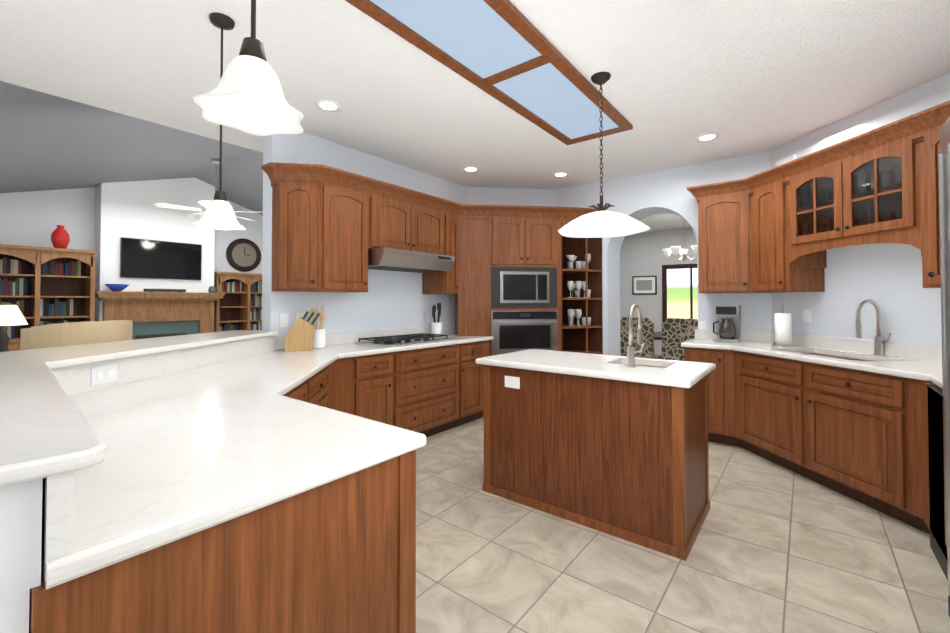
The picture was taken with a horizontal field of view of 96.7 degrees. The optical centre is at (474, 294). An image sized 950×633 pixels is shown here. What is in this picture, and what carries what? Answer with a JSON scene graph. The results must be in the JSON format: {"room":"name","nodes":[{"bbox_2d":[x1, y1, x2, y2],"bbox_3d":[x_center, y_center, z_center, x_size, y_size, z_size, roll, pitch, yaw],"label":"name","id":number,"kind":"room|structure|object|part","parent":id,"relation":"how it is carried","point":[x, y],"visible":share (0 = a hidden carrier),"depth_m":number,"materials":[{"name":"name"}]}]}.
{"room":"kitchen","nodes":[
{"label":"kitchen","id":0,"kind":"room"},
{"bbox_2d":[0,187,262,273],"bbox_3d":[-5.606,-0.405,7.640,0.150,3.700,6.100,-1,-1,38],"label":"wall","id":1,"kind":"structure","parent":0,"point":[32,218],"depth_m":6.57,"materials":[{"name":"white paint"}]},
{"bbox_2d":[226,238,260,271],"bbox_3d":[-4.710,-0.798,8.622,0.050,0.680,0.680,-1,-1,38],"label":"clock","id":2,"kind":"object","parent":1,"relation":"attached to","point":[243,255],"visible":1,"depth_m":8.60,"materials":[{"name":"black metal"}]},
{"bbox_2d":[0,81,262,215],"bbox_3d":[-3.717,-1.677,6.180,4.950,1.105,6.100,-1,-1,38],"label":"ceiling","id":3,"kind":"structure","parent":0,"point":[49,142],"depth_m":4.98,"materials":[{"name":"grey paint"}]},
{"bbox_2d":[153,159,253,220],"bbox_3d":[-3.996,-1.532,6.434,1.390,1.025,1.422,-1,-1,38],"label":"ceiling fan","id":4,"kind":"object","parent":3,"relation":"hanging from","point":[204,203],"visible":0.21,"depth_m":6.22,"materials":[{"name":"white metal"}]},
{"bbox_3d":[-3.942,-1.585,6.418,0.217,0.920,0.220,-1,-1,38],"label":"motor","id":5,"kind":"part","parent":4,"relation":"part of","materials":[{"name":"silver metal"}]},
{"bbox_2d":[94,177,214,320],"bbox_3d":[-5.498,-0.410,7.332,0.400,3.700,1.610,-1,-1,38],"label":"wall","id":6,"kind":"structure","parent":0,"point":[128,209],"depth_m":7.06,"materials":[{"name":"white paint"}]},
{"bbox_2d":[120,237,201,279],"bbox_3d":[-5.314,-0.582,7.198,0.052,0.640,1.140,-1,-1,38],"label":"tv","id":7,"kind":"object","parent":6,"relation":"attached to","point":[144,258],"visible":1,"depth_m":7.13,"materials":[{"name":"grey"}]},
{"bbox_2d":[262,132,565,337],"bbox_3d":[-0.254,-0.005,4.573,1.150,2.800,3.510,-1,-1,38],"label":"wall","id":8,"kind":"structure","parent":0,"point":[390,300],"depth_m":4.24,"materials":[{"name":"white paint"}]},
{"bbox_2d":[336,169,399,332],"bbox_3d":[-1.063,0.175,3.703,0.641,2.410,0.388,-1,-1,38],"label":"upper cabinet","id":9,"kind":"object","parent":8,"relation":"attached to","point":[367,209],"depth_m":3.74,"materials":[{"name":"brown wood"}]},
{"bbox_2d":[368,247,454,272],"bbox_3d":[-0.711,-0.327,4.264,0.508,0.161,0.960,-1,-1,38],"label":"range hood","id":10,"kind":"object","parent":8,"relation":"attached to","point":[388,259],"visible":0.89,"depth_m":4.04,"materials":[{"name":"silver metal"}]},
{"bbox_2d":[396,187,463,328],"bbox_3d":[-0.671,0.183,4.202,0.641,2.410,0.880,-1,-1,38],"label":"upper cabinet","id":11,"kind":"object","parent":8,"relation":"attached to","point":[428,223],"depth_m":4.58,"materials":[{"name":"brown wood"}]},
{"bbox_2d":[488,213,515,260],"bbox_3d":[0.385,-0.644,4.876,0.276,0.472,0.275,-1,-1,38],"label":"upper cabinet","id":12,"kind":"object","parent":8,"relation":"attached to","point":[502,229],"depth_m":4.86,"materials":[{"name":"brown wood"}]},
{"bbox_2d":[0,0,949,232],"bbox_3d":[0.680,-1.478,3.236,5.600,0.100,13.400,-1,-1,38],"label":"ceiling","id":13,"kind":"structure","parent":0,"point":[743,77],"depth_m":2.72,"materials":[{"name":"white paint"}]},
{"bbox_2d":[192,13,245,229],"bbox_3d":[-1.332,-0.898,2.216,0.231,1.091,0.257,-1,-1,38],"label":"pendant light","id":14,"kind":"object","parent":13,"relation":"hanging from","point":[219,214],"visible":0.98,"depth_m":2.19,"materials":[{"name":"white glass"}]},
{"bbox_3d":[-1.332,-0.421,2.208,0.231,0.137,0.257,-1,-1,38],"label":"lamp shade","id":15,"kind":"part","parent":14,"relation":"part of","materials":[{"name":"white glass"}]},
{"bbox_3d":[-1.332,-0.963,2.216,0.120,0.962,0.120,-1,-1,38],"label":"rod","id":16,"kind":"part","parent":14,"relation":"part of","materials":[{"name":"brown metal"}]},
{"bbox_2d":[192,0,302,135],"bbox_3d":[-0.543,-0.948,1.040,0.231,1.031,0.257,-1,-1,38],"label":"pendant light","id":17,"kind":"object","parent":13,"relation":"hanging from","point":[246,94],"visible":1,"depth_m":1.02,"materials":[{"name":"white glass"}]},
{"bbox_3d":[-0.543,-0.501,1.032,0.231,0.137,0.257,-1,-1,38],"label":"lamp shade","id":18,"kind":"part","parent":17,"relation":"part of","materials":[{"name":"white glass"}]},
{"bbox_3d":[-0.543,-1.012,1.040,0.120,0.902,0.120,-1,-1,38],"label":"rod","id":19,"kind":"part","parent":17,"relation":"part of","materials":[{"name":"brown metal"}]},
{"bbox_2d":[315,99,340,111],"bbox_3d":[-1.109,-1.424,3.189,0.190,0.008,0.190,-1,-1,38],"label":"recessed light","id":20,"kind":"object","parent":13,"relation":"in","point":[327,105],"visible":1,"depth_m":3.18,"materials":[{"name":"white glass"}]},
{"bbox_2d":[462,166,478,171],"bbox_3d":[-0.048,-1.398,4.721,0.190,0.008,0.190,-1,-1,38],"label":"recessed light","id":21,"kind":"object","parent":13,"relation":"in","point":[470,169],"visible":1,"depth_m":4.72,"materials":[{"name":"white glass"}]},
{"bbox_2d":[345,0,632,144],"bbox_3d":[0.250,-1.422,2.670,0.600,0.029,2.740,-1,-1,38],"label":"skylight","id":22,"kind":"object","parent":13,"relation":"attached to","point":[508,54],"visible":1,"depth_m":2.54,"materials":[{"name":"brown wood"}]},
{"bbox_2d":[552,172,568,176],"bbox_3d":[0.997,-1.395,4.918,0.190,0.008,0.190,-1,-1,38],"label":"recessed light","id":23,"kind":"object","parent":13,"relation":"in","point":[560,174],"visible":0.98,"depth_m":4.91,"materials":[{"name":"white"}]},
{"bbox_2d":[558,72,649,237],"bbox_3d":[0.837,-0.923,2.786,0.577,1.023,0.570,-1,-1,38],"label":"pendant light","id":24,"kind":"object","parent":13,"relation":"hanging from","point":[600,222],"visible":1,"depth_m":2.77,"materials":[{"name":"white glass"}]},
{"bbox_3d":[0.831,-0.980,2.779,0.149,0.909,0.170,-1,-1,38],"label":"chain","id":25,"kind":"part","parent":24,"relation":"part of","materials":[{"name":"brown metal"}]},
{"bbox_3d":[0.837,-0.476,2.779,0.577,0.129,0.570,-1,-1,38],"label":"lamp shade","id":26,"kind":"part","parent":24,"relation":"part of","materials":[{"name":"white glass"}]},
{"bbox_2d":[662,218,696,260],"bbox_3d":[3.506,-0.960,7.114,0.661,0.805,0.684,-1,-1,38],"label":"dining chandelier","id":27,"kind":"object","parent":13,"relation":"hanging from","point":[675,250],"visible":0.79,"depth_m":7.08,"materials":[{"name":"white glass"}]},
{"bbox_2d":[695,133,718,141],"bbox_3d":[2.093,-1.413,3.804,0.190,0.008,0.190,-1,-1,38],"label":"recessed light","id":28,"kind":"object","parent":13,"relation":"in","point":[706,137],"visible":1,"depth_m":3.80,"materials":[{"name":"white glass"}]},
{"bbox_2d":[620,228,696,354],"bbox_3d":[4.676,0.056,8.306,4.300,2.800,0.150,-1,-1,38],"label":"wall","id":29,"kind":"structure","parent":0,"point":[641,253],"depth_m":8.97,"materials":[{"name":"grey paint"}]},
{"bbox_2d":[632,275,656,294],"bbox_3d":[3.619,-0.192,9.021,0.500,0.400,0.030,-1,-1,38],"label":"framed picture","id":30,"kind":"object","parent":29,"relation":"attached to","point":[644,285],"visible":1,"depth_m":9.01,"materials":[{"name":"grey"}]},
{"bbox_2d":[662,263,697,322],"bbox_3d":[4.335,0.109,8.454,1.100,1.440,0.030,-1,-1,38],"label":"dining room window","id":31,"kind":"structure","parent":29,"relation":"in","point":[679,290],"depth_m":8.59,"materials":[{"name":"black"}]},
{"bbox_2d":[566,153,761,355],"bbox_3d":[2.154,0.002,5.010,2.100,2.800,0.450,-1,-1,38],"label":"wall","id":32,"kind":"structure","parent":0,"point":[639,197],"depth_m":4.81,"materials":[{"name":"white paint"}]},
{"bbox_2d":[416,417,949,632],"bbox_3d":[-1.405,1.429,4.823,11.100,0.060,13.400,-1,-1,38],"label":"floor","id":33,"kind":"structure","parent":0,"point":[776,548],"depth_m":2.11,"materials":[{"name":"tile"}]},
{"bbox_2d":[0,489,19,632],"bbox_3d":[-1.509,0.808,0.827,1.520,1.050,0.928,-1,-1,38],"label":"wall","id":34,"kind":"structure","parent":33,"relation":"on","point":[9,502],"depth_m":0.64,"materials":[{"name":"white paint"}]},
{"bbox_2d":[0,305,27,351],"bbox_3d":[-5.665,0.767,5.074,0.400,1.271,0.400,-1,-1,38],"label":"table lamp","id":35,"kind":"object","parent":33,"relation":"on","point":[11,315],"visible":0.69,"depth_m":5.05,"materials":[{"name":"grey fabric"}]},
{"bbox_2d":[0,244,97,350],"bbox_3d":[-6.178,0.385,5.787,0.460,2.060,1.420,-1,-1,38],"label":"bookcase","id":36,"kind":"object","parent":33,"relation":"on","point":[39,286],"visible":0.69,"depth_m":5.98,"materials":[{"name":"brown wood"}]},
{"bbox_2d":[0,257,80,337],"bbox_3d":[-6.291,0.041,5.836,0.169,1.117,1.219,-1,-1,38],"label":"books","id":37,"kind":"object","parent":36,"relation":"on","point":[9,285],"depth_m":6.01,"materials":[{"name":"multicoloured paper"}]},
{"bbox_2d":[51,225,69,248],"bbox_3d":[-6.009,-0.820,6.120,0.200,0.350,0.200,-1,-1,38],"label":"vase","id":38,"kind":"object","parent":36,"relation":"on","point":[60,237],"visible":0.85,"depth_m":6.07,"materials":[{"name":"red ceramic"}]},
{"bbox_2d":[20,320,132,349],"bbox_3d":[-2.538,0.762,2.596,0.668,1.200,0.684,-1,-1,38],"label":"sofa","id":39,"kind":"object","parent":33,"relation":"on","point":[63,334],"visible":0.21,"depth_m":2.40,"materials":[{"name":"beige fabric"}]},
{"bbox_2d":[95,291,224,339],"bbox_3d":[-5.161,0.701,7.050,0.450,1.470,1.770,-1,-1,38],"label":"fireplace","id":40,"kind":"object","parent":33,"relation":"on","point":[156,314],"visible":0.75,"depth_m":7.11,"materials":[{"name":"brown wood"}]},
{"bbox_2d":[105,284,128,290],"bbox_3d":[-5.559,-0.098,6.568,0.308,0.110,0.305,-1,-1,38],"label":"bowl","id":41,"kind":"object","parent":40,"relation":"on","point":[116,287],"visible":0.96,"depth_m":6.49,"materials":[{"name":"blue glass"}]},
{"bbox_2d":[144,289,185,291],"bbox_3d":[-5.234,-0.061,7.139,0.080,0.054,0.600,-1,-1,38],"label":"soundbar","id":42,"kind":"object","parent":40,"relation":"on","point":[164,290],"visible":0.94,"depth_m":7.10,"materials":[{"name":"grey plastic"}]},
{"bbox_2d":[208,286,215,292],"bbox_3d":[-4.738,-0.086,7.615,0.127,0.120,0.130,-1,-1,38],"label":"jar","id":43,"kind":"object","parent":40,"relation":"on","point":[211,289],"visible":0.92,"depth_m":7.57,"materials":[{"name":"teal ceramic"}]},
{"bbox_2d":[16,393,423,632],"bbox_3d":[-1.434,0.823,1.742,2.582,1.050,0.800,-1,-1,38],"label":"base cabinet","id":44,"kind":"object","parent":33,"relation":"on","point":[242,481],"depth_m":0.94,"materials":[{"name":"brown wood"}]},
{"bbox_2d":[0,330,493,492],"bbox_3d":[-1.532,0.283,1.776,2.804,0.030,2.461,-1,-1,38],"label":"countertop","id":45,"kind":"structure","parent":44,"relation":"on","point":[66,411],"depth_m":1.83,"materials":[{"name":"white stone"}]},
{"bbox_2d":[354,333,454,346],"bbox_3d":[-0.677,0.445,4.204,0.490,0.045,0.900,-1,-1,38],"label":"cooktop","id":46,"kind":"object","parent":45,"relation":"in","point":[396,340],"visible":1,"depth_m":4.05,"materials":[{"name":"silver metal"}]},
{"bbox_2d":[44,413,483,596],"bbox_3d":[-0.448,0.468,2.945,2.538,0.040,3.878,-1,-1,38],"label":"countertop","id":47,"kind":"structure","parent":44,"relation":"on","point":[72,570],"depth_m":0.81,"materials":[{"name":"white stone"}]},
{"bbox_2d":[285,311,319,351],"bbox_3d":[-1.393,0.296,3.422,0.258,0.317,0.126,0,-1,-20],"label":"knife block","id":48,"kind":"object","parent":47,"relation":"on","point":[299,336],"visible":1,"depth_m":3.36,"materials":[{"name":"brown wood"}]},
{"bbox_2d":[310,305,325,348],"bbox_3d":[-1.347,0.275,3.615,0.137,0.365,0.144,-1,-1,38],"label":"utensil crock","id":49,"kind":"object","parent":47,"relation":"on","point":[319,339],"visible":0.83,"depth_m":3.57,"materials":[{"name":"white ceramic"}]},
{"bbox_2d":[431,303,441,335],"bbox_3d":[-0.431,0.287,4.766,0.133,0.380,0.139,-1,-1,38],"label":"utensil crock","id":50,"kind":"object","parent":47,"relation":"on","point":[436,327],"visible":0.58,"depth_m":4.72,"materials":[{"name":"white ceramic"}]},
{"bbox_2d":[214,272,261,331],"bbox_3d":[-4.420,0.527,8.658,0.400,1.870,1.770,-1,-1,38],"label":"bookcase","id":51,"kind":"object","parent":33,"relation":"on","point":[238,306],"visible":0.29,"depth_m":8.36,"materials":[{"name":"brown wood"}]},
{"bbox_2d":[328,321,602,432],"bbox_3d":[-0.255,0.848,3.245,2.582,1.050,3.161,-1,-1,38],"label":"base cabinet","id":52,"kind":"object","parent":33,"relation":"on","point":[442,407],"depth_m":4.54,"materials":[{"name":"brown wood"}]},
{"bbox_2d":[464,204,483,324],"bbox_3d":[-0.277,0.192,4.705,0.641,2.410,0.398,-1,-1,38],"label":"tall cabinet","id":53,"kind":"object","parent":33,"relation":"on","point":[473,213],"depth_m":4.83,"materials":[{"name":"brown wood"}]},
{"bbox_2d":[496,205,579,324],"bbox_3d":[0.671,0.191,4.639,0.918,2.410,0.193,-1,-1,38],"label":"tall cabinet","id":54,"kind":"object","parent":33,"relation":"on","point":[539,243],"depth_m":4.92,"materials":[{"name":"brown wood"}]},
{"bbox_2d":[491,267,556,306],"bbox_3d":[0.556,-0.078,5.043,0.772,0.464,0.772,-1,-1,38],"label":"microwave","id":55,"kind":"object","parent":54,"relation":"in","point":[523,286],"visible":1,"depth_m":4.87,"materials":[{"name":"silver metal"}]},
{"bbox_2d":[491,310,557,354],"bbox_3d":[0.545,0.445,5.122,0.780,0.507,0.636,0,-1,-7],"label":"wall oven","id":56,"kind":"object","parent":54,"relation":"in","point":[515,330],"visible":0.94,"depth_m":4.86,"materials":[{"name":"silver metal"}]},
{"bbox_2d":[580,208,591,324],"bbox_3d":[0.943,0.193,4.768,0.649,2.410,0.193,-1,-1,38],"label":"tall cabinet","id":57,"kind":"object","parent":33,"relation":"on","point":[585,243],"depth_m":5.27,"materials":[{"name":"brown wood"}]},
{"bbox_2d":[566,254,590,325],"bbox_3d":[1.239,-0.057,5.147,0.260,0.880,0.326,-1,-1,38],"label":"glassware","id":58,"kind":"object","parent":57,"relation":"in","point":[573,313],"visible":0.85,"depth_m":5.10,"materials":[{"name":"clear glass"}]},
{"bbox_2d":[566,254,590,268],"bbox_3d":[1.239,-0.397,5.153,0.260,0.200,0.326,-1,-1,38],"label":"glasses","id":59,"kind":"object","parent":57,"relation":"in","point":[572,258],"depth_m":5.11,"materials":[{"name":"clear glass"}]},
{"bbox_2d":[567,281,590,297],"bbox_3d":[1.248,-0.057,5.150,0.245,0.200,0.306,-1,-1,38],"label":"glasses","id":60,"kind":"object","parent":57,"relation":"in","point":[571,285],"depth_m":5.10,"materials":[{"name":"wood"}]},
{"bbox_2d":[567,309,590,325],"bbox_3d":[1.249,0.283,5.143,0.243,0.200,0.306,-1,-1,38],"label":"glasses","id":61,"kind":"object","parent":57,"relation":"in","point":[572,313],"depth_m":5.09,"materials":[{"name":"clear glass"}]},
{"bbox_2d":[482,364,709,560],"bbox_3d":[0.775,0.926,2.823,1.294,0.880,0.694,-1,-1,38],"label":"kitchen island","id":62,"kind":"object","parent":33,"relation":"on","point":[614,445],"depth_m":2.46,"materials":[{"name":"brown wood"}]},
{"bbox_2d":[476,349,715,387],"bbox_3d":[0.775,0.466,2.830,1.362,0.040,0.762,-1,-1,38],"label":"island countertop","id":63,"kind":"structure","parent":62,"relation":"on","point":[630,369],"depth_m":2.62,"materials":[{"name":"white stone"}]},
{"bbox_2d":[620,317,661,358],"bbox_3d":[2.482,0.884,6.353,0.500,1.080,0.530,-1,-1,38],"label":"dining chair","id":64,"kind":"object","parent":33,"relation":"on","point":[647,335],"visible":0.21,"depth_m":6.12,"materials":[{"name":"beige fabric"}]},
{"bbox_2d":[654,331,661,339],"bbox_3d":[3.392,1.054,6.977,1.000,0.760,1.400,-1,-1,38],"label":"dining table","id":65,"kind":"object","parent":33,"relation":"on","point":[657,335],"visible":0.06,"depth_m":6.88,"materials":[{"name":"brown wood"}]},
{"bbox_2d":[662,318,697,360],"bbox_3d":[2.977,0.878,5.964,0.500,1.080,0.530,-1,-1,38],"label":"dining chair","id":66,"kind":"object","parent":33,"relation":"on","point":[676,332],"visible":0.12,"depth_m":5.80,"materials":[{"name":"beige fabric"}]},
{"bbox_2d":[708,349,941,533],"bbox_3d":[2.638,0.932,3.200,2.037,0.880,1.772,-1,-1,38],"label":"base cabinet","id":67,"kind":"object","parent":33,"relation":"on","point":[873,452],"depth_m":2.82,"materials":[{"name":"brown wood"}]},
{"bbox_2d":[681,337,942,404],"bbox_3d":[2.249,0.470,3.110,1.586,0.040,2.405,-1,-1,38],"label":"countertop","id":68,"kind":"structure","parent":67,"relation":"on","point":[880,373],"depth_m":3.11,"materials":[{"name":"white stone"}]},
{"bbox_2d":[713,305,740,342],"bbox_3d":[2.462,0.286,4.135,0.222,0.360,0.220,-1,-1,38],"label":"coffee maker","id":69,"kind":"object","parent":68,"relation":"on","point":[728,323],"visible":1,"depth_m":4.07,"materials":[{"name":"silver metal"}]},
{"bbox_2d":[772,305,794,346],"bbox_3d":[2.741,0.278,3.754,0.170,0.365,0.170,-1,-1,38],"label":"paper towel holder","id":70,"kind":"object","parent":68,"relation":"on","point":[783,329],"visible":1,"depth_m":3.71,"materials":[{"name":"white paper"}]},
{"bbox_2d":[927,385,947,580],"bbox_3d":[2.455,0.904,1.829,0.580,0.850,0.600,-1,-1,38],"label":"dishwasher","id":71,"kind":"object","parent":33,"relation":"on","point":[938,546],"visible":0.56,"depth_m":2.10,"materials":[{"name":"black enamelled metal"},{"name":"black plastic"}]},
{"bbox_2d":[938,116,949,616],"bbox_3d":[1.921,0.309,1.248,0.712,2.040,0.910,-1,-1,38],"label":"fridge","id":72,"kind":"object","parent":33,"relation":"on","point":[944,183],"visible":0.98,"depth_m":1.51,"materials":[{"name":"silver metal"}]},
{"bbox_2d":[760,73,949,346],"bbox_3d":[0.806,-0.076,0.286,1.610,2.800,8.950,-1,-1,38],"label":"wall","id":73,"kind":"structure","parent":0,"point":[887,278],"depth_m":3.23,"materials":[{"name":"white paint"}]},
{"bbox_2d":[692,189,739,293],"bbox_3d":[2.542,-0.492,4.154,0.578,0.960,0.425,-1,-1,38],"label":"upper cabinet","id":74,"kind":"object","parent":73,"relation":"attached to","point":[718,212],"depth_m":4.11,"materials":[{"name":"brown wood"}]},
{"bbox_2d":[740,169,783,292],"bbox_3d":[2.450,-0.503,3.496,0.359,0.960,0.284,-1,-1,38],"label":"upper cabinet","id":75,"kind":"object","parent":73,"relation":"attached to","point":[761,194],"depth_m":3.81,"materials":[{"name":"brown wood"}]},
{"bbox_2d":[784,138,855,292],"bbox_3d":[2.495,-0.510,3.089,0.325,0.960,0.870,-1,-1,38],"label":"upper cabinet","id":76,"kind":"object","parent":73,"relation":"attached to","point":[820,210],"depth_m":3.33,"materials":[{"name":"brown wood"}]},
{"bbox_2d":[852,117,931,287],"bbox_3d":[2.648,-0.515,2.766,0.325,0.960,0.551,-1,-1,38],"label":"upper cabinet","id":77,"kind":"object","parent":73,"relation":"attached to","point":[890,162],"depth_m":2.75,"materials":[{"name":"brown wood"}]},
{"bbox_2d":[928,125,941,287],"bbox_3d":[2.941,-0.517,2.680,0.892,0.960,0.325,-1,-1,38],"label":"upper cabinet","id":78,"kind":"object","parent":73,"relation":"attached to","point":[934,277],"depth_m":2.53,"materials":[{"name":"brown wood"}]}
]}

